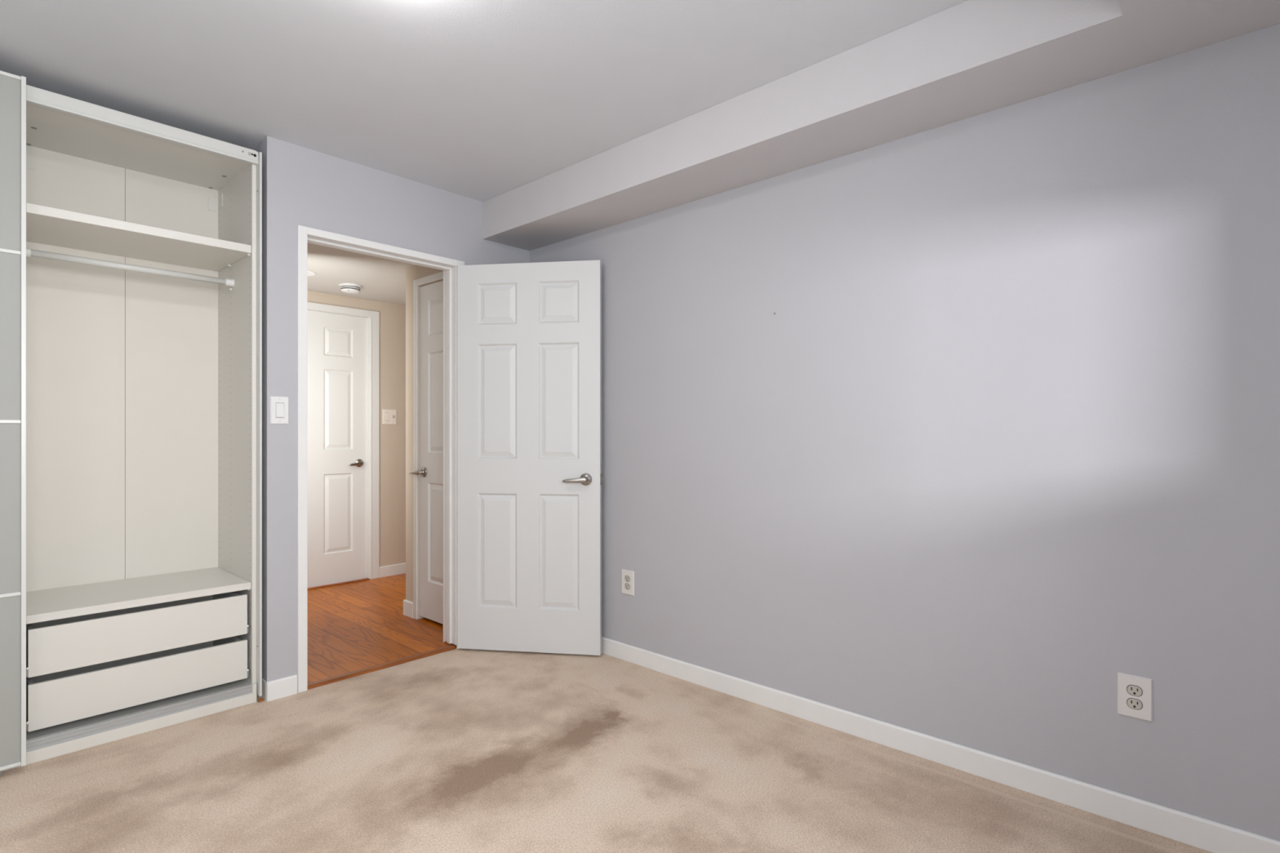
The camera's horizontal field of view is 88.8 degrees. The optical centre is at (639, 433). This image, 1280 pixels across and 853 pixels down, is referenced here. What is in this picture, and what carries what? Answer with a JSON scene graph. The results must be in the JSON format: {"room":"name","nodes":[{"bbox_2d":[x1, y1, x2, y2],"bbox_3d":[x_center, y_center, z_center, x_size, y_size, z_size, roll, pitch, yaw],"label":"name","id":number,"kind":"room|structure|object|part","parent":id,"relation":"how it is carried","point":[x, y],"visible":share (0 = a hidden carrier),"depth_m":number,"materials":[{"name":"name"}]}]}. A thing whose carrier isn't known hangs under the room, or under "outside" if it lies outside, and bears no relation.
{"room":"empty bedroom","nodes":[
{"label":"empty bedroom","id":0,"kind":"room"},
{"bbox_2d":[252,144,257,151],"bbox_3d":[-1.906,-0.064,3.150,0.620,2.448,0.080,0,0,43],"label":"wall niche","id":1,"kind":"object","parent":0,"point":[255,148],"visible":0.07,"depth_m":2.93,"materials":[{"name":"grey paint"}]},
{"bbox_2d":[260,678,266,701],"bbox_3d":[-1.853,1.119,3.045,0.640,0.083,0.004,0,0,43],"label":"baseboard","id":2,"kind":"structure","parent":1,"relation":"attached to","point":[264,682],"depth_m":2.84,"materials":[{"name":"paint"}]},
{"bbox_2d":[307,290,405,566],"bbox_3d":[-2.219,0.055,5.147,0.120,2.210,2.440,0,0,43],"label":"wall","id":3,"kind":"structure","parent":0,"point":[392,316],"depth_m":5.28,"materials":[{"name":"paint"}]},
{"bbox_2d":[307,311,366,586],"bbox_3d":[-2.409,0.117,4.860,0.089,2.043,0.776,0,0,43],"label":"door","id":4,"kind":"structure","parent":3,"relation":"in","point":[336,344],"depth_m":4.97,"materials":[{"name":"white paint"}]},
{"bbox_3d":[-2.190,0.235,5.045,0.016,0.032,0.117,0,0,37],"label":"lever","id":5,"kind":"part","parent":4,"relation":"part of","materials":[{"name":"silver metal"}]},
{"bbox_3d":[-2.182,0.233,5.094,0.038,0.064,0.064,0,0,43],"label":"handle","id":6,"kind":"part","parent":4,"relation":"part of","materials":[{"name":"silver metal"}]},
{"bbox_2d":[307,302,379,579],"bbox_3d":[-2.410,0.092,4.879,0.080,2.115,0.922,0,0,43],"label":"door frame","id":7,"kind":"structure","parent":3,"relation":"attached to","point":[372,317],"depth_m":5.15,"materials":[{"name":"white paint"}]},
{"bbox_2d":[382,408,396,424],"bbox_3d":[-2.014,-0.132,5.266,0.020,0.122,0.118,0,0,43],"label":"light switch","id":8,"kind":"object","parent":3,"relation":"attached to","point":[389,416],"visible":1,"depth_m":5.27,"materials":[{"name":"white plastic"}]},
{"bbox_2d":[379,562,405,577],"bbox_3d":[-1.747,1.107,5.564,0.012,0.085,0.988,0,0,43],"label":"baseboard","id":9,"kind":"structure","parent":3,"relation":"attached to","point":[396,569],"depth_m":5.28,"materials":[{"name":"paint"}]},
{"bbox_2d":[307,243,413,305],"bbox_3d":[-1.544,-1.100,4.529,1.950,0.100,2.440,0,0,43],"label":"ceiling","id":10,"kind":"structure","parent":0,"point":[381,279],"depth_m":4.33,"materials":[{"name":"white paint"}]},
{"bbox_2d":[307,270,315,276],"bbox_3d":[-2.209,-1.047,4.263,0.173,0.006,0.173,0,0,43],"label":"recessed light","id":11,"kind":"object","parent":10,"relation":"in","point":[309,273],"visible":0.33,"depth_m":4.28,"materials":[{"name":"white plastic"}]},
{"bbox_2d":[338,283,362,293],"bbox_3d":[-2.055,-1.025,4.637,0.156,0.050,0.156,0,0,43],"label":"smoke detector","id":12,"kind":"object","parent":10,"relation":"attached to","point":[351,288],"visible":1,"depth_m":4.59,"materials":[{"name":"white plastic"}]},
{"bbox_3d":[-2.055,-1.046,4.637,0.156,0.009,0.156,0,0,43],"label":"plate","id":13,"kind":"part","parent":12,"relation":"part of","materials":[{"name":"white plastic"}]},
{"bbox_2d":[257,136,529,681],"bbox_3d":[-1.180,-0.064,3.394,0.120,2.448,1.420,0,0,43],"label":"wall","id":14,"kind":"structure","parent":0,"point":[302,186],"depth_m":2.91,"materials":[{"name":"grey paint"}]},
{"bbox_2d":[270,395,288,424],"bbox_3d":[-1.578,-0.101,2.862,0.012,0.122,0.075,0,0,43],"label":"light switch","id":15,"kind":"object","parent":14,"relation":"attached to","point":[279,406],"visible":1,"depth_m":2.86,"materials":[{"name":"white plastic"}]},
{"bbox_2d":[266,674,297,702],"bbox_3d":[-1.572,1.119,2.869,0.012,0.083,0.123,0,0,43],"label":"baseboard","id":16,"kind":"structure","parent":14,"relation":"attached to","point":[282,687],"depth_m":2.86,"materials":[{"name":"paint"}]},
{"bbox_2d":[297,225,464,693],"bbox_3d":[-1.290,0.115,3.275,0.142,2.090,0.851,0,0,43],"label":"door frame","id":17,"kind":"structure","parent":14,"relation":"attached to","point":[305,235],"depth_m":3.20,"materials":[{"name":"paint"}]},
{"bbox_2d":[457,260,603,655],"bbox_3d":[-0.586,0.127,3.447,0.797,2.043,0.144,0,0,8],"label":"door","id":18,"kind":"structure","parent":14,"relation":"in","point":[529,335],"depth_m":3.43,"materials":[{"name":"white paint"}]},
{"bbox_3d":[-0.333,0.240,3.346,0.129,0.030,0.016,0,0,3],"label":"lever","id":19,"kind":"part","parent":18,"relation":"part of","materials":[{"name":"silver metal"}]},
{"bbox_3d":[-0.282,0.239,3.366,0.064,0.064,0.038,0,0,8],"label":"handle","id":20,"kind":"part","parent":18,"relation":"part of","materials":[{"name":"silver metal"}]},
{"bbox_2d":[405,264,443,618],"bbox_3d":[-0.760,0.055,4.437,0.670,2.210,1.415,0,0,43],"label":"wall","id":21,"kind":"structure","parent":0,"point":[414,272],"depth_m":4.10,"materials":[{"name":"paint"}]},
{"bbox_2d":[404,600,413,617],"bbox_3d":[-1.450,1.103,4.101,0.108,0.095,0.012,0,0,43],"label":"baseboard","id":22,"kind":"structure","parent":21,"relation":"attached to","point":[408,606],"depth_m":4.09,"materials":[{"name":"paint"}]},
{"bbox_2d":[408,280,443,624],"bbox_3d":[-1.220,0.112,3.902,0.489,2.036,0.089,0,0,43],"label":"door","id":23,"kind":"structure","parent":21,"relation":"in","point":[430,472],"depth_m":3.96,"materials":[{"name":"white paint"}]},
{"bbox_3d":[-1.384,0.239,4.002,0.112,0.030,0.016,0,0,36],"label":"lever","id":24,"kind":"part","parent":23,"relation":"part of","materials":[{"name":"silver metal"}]},
{"bbox_3d":[-1.337,0.238,3.996,0.064,0.064,0.038,0,0,43],"label":"handle","id":25,"kind":"part","parent":23,"relation":"part of","materials":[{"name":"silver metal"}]},
{"bbox_2d":[413,271,443,622],"bbox_3d":[-1.188,0.100,3.903,0.540,2.100,0.070,0,0,43],"label":"door frame","id":26,"kind":"structure","parent":21,"relation":"attached to","point":[437,276],"depth_m":4.04,"materials":[{"name":"white paint"}]},
{"bbox_2d":[0,0,967,202],"bbox_3d":[-0.531,-1.338,1.713,4.590,0.100,3.220,0,0,43],"label":"ceiling","id":27,"kind":"structure","parent":0,"point":[482,100],"depth_m":2.27,"materials":[{"name":"white paint"}]},
{"bbox_2d":[0,573,1213,852],"bbox_3d":[-0.683,1.195,2.531,5.920,0.090,4.220,0,0,43],"label":"floor","id":28,"kind":"structure","parent":0,"point":[460,750],"depth_m":2.20,"materials":[{"name":"beige carpet"}]},
{"bbox_2d":[0,70,262,774],"bbox_3d":[-2.319,-0.029,2.425,0.595,2.379,1.503,0,0,43],"label":"wardrobe","id":29,"kind":"object","parent":28,"relation":"on","point":[131,246],"visible":1,"depth_m":2.76,"materials":[{"name":"white laminate"}]},
{"bbox_3d":[-2.360,-0.911,1.958,0.006,0.584,0.734,0,0,43],"label":"door panel","id":30,"kind":"part","parent":29,"relation":"part of","materials":[{"name":"grey glass"}]},
{"bbox_3d":[-2.360,-0.327,1.958,0.006,0.564,0.734,0,0,43],"label":"door panel","id":31,"kind":"part","parent":29,"relation":"part of","materials":[{"name":"grey glass"}]},
{"bbox_3d":[-2.360,0.253,1.958,0.006,0.574,0.734,0,0,43],"label":"door panel","id":32,"kind":"part","parent":29,"relation":"part of","materials":[{"name":"grey glass"}]},
{"bbox_3d":[-2.360,0.835,1.958,0.006,0.568,0.734,0,0,43],"label":"door panel","id":33,"kind":"part","parent":29,"relation":"part of","materials":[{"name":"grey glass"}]},
{"bbox_3d":[-2.361,-0.041,1.958,0.025,2.350,0.758,0,0,43],"label":"sliding door","id":34,"kind":"part","parent":29,"relation":"part of","materials":[{"name":"white metal"}]},
{"bbox_3d":[-2.327,0.975,2.478,0.428,0.137,0.014,0,0,43],"label":"drawer","id":35,"kind":"part","parent":29,"relation":"part of","materials":[{"name":"white wood"}]},
{"bbox_3d":[-2.327,0.780,2.478,0.428,0.141,0.014,0,0,43],"label":"drawer","id":36,"kind":"part","parent":29,"relation":"part of","materials":[{"name":"white wood"}]},
{"bbox_3d":[-2.254,0.789,2.864,0.014,0.123,0.654,0,0,43],"label":"drawer","id":37,"kind":"part","parent":29,"relation":"part of","materials":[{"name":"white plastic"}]},
{"bbox_3d":[-2.280,-0.029,2.893,0.004,2.318,0.722,0,0,43],"label":"panel","id":38,"kind":"part","parent":29,"relation":"part of","materials":[{"name":"white laminate"}]},
{"bbox_3d":[-2.254,0.984,2.864,0.014,0.119,0.654,0,0,43],"label":"drawer","id":39,"kind":"part","parent":29,"relation":"part of","materials":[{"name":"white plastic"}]},
{"bbox_3d":[-2.110,-0.690,2.736,0.027,0.027,0.694,0,0,43],"label":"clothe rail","id":40,"kind":"part","parent":29,"relation":"part of","materials":[{"name":"white metal"}]},
{"bbox_3d":[-1.938,0.977,2.574,0.016,0.165,0.694,0,0,43],"label":"drawer","id":41,"kind":"part","parent":29,"relation":"part of","materials":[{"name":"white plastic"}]},
{"bbox_3d":[-1.938,0.782,2.574,0.016,0.169,0.694,0,0,43],"label":"drawer","id":42,"kind":"part","parent":29,"relation":"part of","materials":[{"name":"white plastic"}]},
{"bbox_3d":[-2.098,1.101,2.726,0.490,0.018,0.714,0,0,43],"label":"panel","id":43,"kind":"part","parent":29,"relation":"part of","materials":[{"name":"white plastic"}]},
{"bbox_3d":[-2.098,-1.182,2.726,0.490,0.020,0.714,0,0,43],"label":"panel","id":44,"kind":"part","parent":29,"relation":"part of","materials":[{"name":"white plastic"}]},
{"bbox_2d":[26,567,251,624],"bbox_3d":[-2.101,0.659,2.728,0.480,0.029,0.712,0,0,43],"label":"shelf","id":45,"kind":"object","parent":29,"relation":"attached to","point":[52,602],"depth_m":2.68,"materials":[{"name":"white laminate"}]},
{"bbox_2d":[26,202,251,271],"bbox_3d":[-2.101,-0.797,2.728,0.480,0.034,0.712,0,0,43],"label":"shelf","id":46,"kind":"object","parent":29,"relation":"attached to","point":[47,228],"depth_m":2.68,"materials":[{"name":"white laminate"}]},
{"bbox_3d":[-2.169,-1.190,2.282,0.046,0.057,1.496,0,0,43],"label":"rail","id":47,"kind":"part","parent":29,"relation":"part of","materials":[{"name":"white metal"}]},
{"bbox_3d":[-1.876,0.780,2.970,0.428,0.141,0.014,0,0,43],"label":"drawer","id":48,"kind":"part","parent":29,"relation":"part of","materials":[{"name":"wood"}]},
{"bbox_3d":[-1.875,0.975,2.970,0.428,0.137,0.014,0,0,43],"label":"drawer","id":49,"kind":"part","parent":29,"relation":"part of","materials":[{"name":"wood"}]},
{"bbox_3d":[-1.856,-0.016,2.999,0.502,2.352,0.016,0,0,43],"label":"panel","id":50,"kind":"part","parent":29,"relation":"part of","materials":[{"name":"white plastic"}]},
{"bbox_2d":[307,577,369,590],"bbox_3d":[-2.393,1.145,4.846,0.030,0.011,0.776,0,0,43],"label":"threshold","id":51,"kind":"object","parent":28,"relation":"on","point":[366,579],"visible":0.65,"depth_m":4.95,"materials":[{"name":"brown wood"}]},
{"bbox_2d":[307,644,455,689],"bbox_3d":[-1.265,1.153,3.247,0.046,0.014,0.763,0,0,43],"label":"threshold","id":52,"kind":"object","parent":28,"relation":"on","point":[372,668],"visible":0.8,"depth_m":3.21,"materials":[{"name":"brown wood"}]},
{"bbox_2d":[482,0,1279,250],"bbox_3d":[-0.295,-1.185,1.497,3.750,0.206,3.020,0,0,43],"label":"ceiling beam","id":53,"kind":"structure","parent":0,"point":[967,59],"depth_m":2.19,"materials":[{"name":"white paint"}]},
{"bbox_2d":[529,23,1279,840],"bbox_3d":[0.752,-0.064,2.653,3.970,2.448,0.100,0,0,43],"label":"wall","id":54,"kind":"structure","parent":0,"point":[999,442],"depth_m":2.18,"materials":[{"name":"grey paint"}]},
{"bbox_2d":[622,568,634,595],"bbox_3d":[-0.064,0.760,3.326,0.086,0.125,0.009,0,0,43],"label":"wall outlet","id":55,"kind":"object","parent":54,"relation":"attached to","point":[628,576],"visible":1,"depth_m":3.32,"materials":[{"name":"white plastic"}]},
{"bbox_2d":[624,583,629,589],"bbox_3d":[-0.065,0.779,3.324,0.035,0.029,0.003,0,0,43],"label":"receptacle","id":56,"kind":"object","parent":55,"relation":"attached to","point":[626,585],"depth_m":3.32,"materials":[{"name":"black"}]},
{"bbox_2d":[624,575,629,582],"bbox_3d":[-0.065,0.741,3.324,0.035,0.029,0.003,0,0,43],"label":"receptacle","id":57,"kind":"object","parent":55,"relation":"attached to","point":[626,577],"depth_m":3.32,"materials":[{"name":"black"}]},
{"bbox_2d":[601,636,1279,852],"bbox_3d":[0.722,1.119,2.606,3.750,0.083,0.014,0,0,43],"label":"baseboard","id":58,"kind":"structure","parent":54,"relation":"attached to","point":[1190,829],"depth_m":2.20,"materials":[{"name":"paint"}]},
{"bbox_2d":[1117,672,1152,721],"bbox_3d":[1.461,0.779,1.929,0.084,0.125,0.009,0,0,43],"label":"wall outlet","id":59,"kind":"object","parent":54,"relation":"attached to","point":[1135,693],"visible":1,"depth_m":1.93,"materials":[{"name":"white plastic"}]},
{"bbox_2d":[1127,698,1142,709],"bbox_3d":[1.459,0.798,1.927,0.035,0.029,0.003,0,0,43],"label":"receptacle","id":60,"kind":"object","parent":59,"relation":"attached to","point":[1132,704],"depth_m":1.93,"materials":[{"name":"white plastic"}]},
{"bbox_2d":[1127,685,1142,696],"bbox_3d":[1.459,0.759,1.927,0.035,0.029,0.003,0,0,43],"label":"receptacle","id":61,"kind":"object","parent":59,"relation":"attached to","point":[1132,691],"depth_m":1.93,"materials":[{"name":"white plastic"}]}
]}

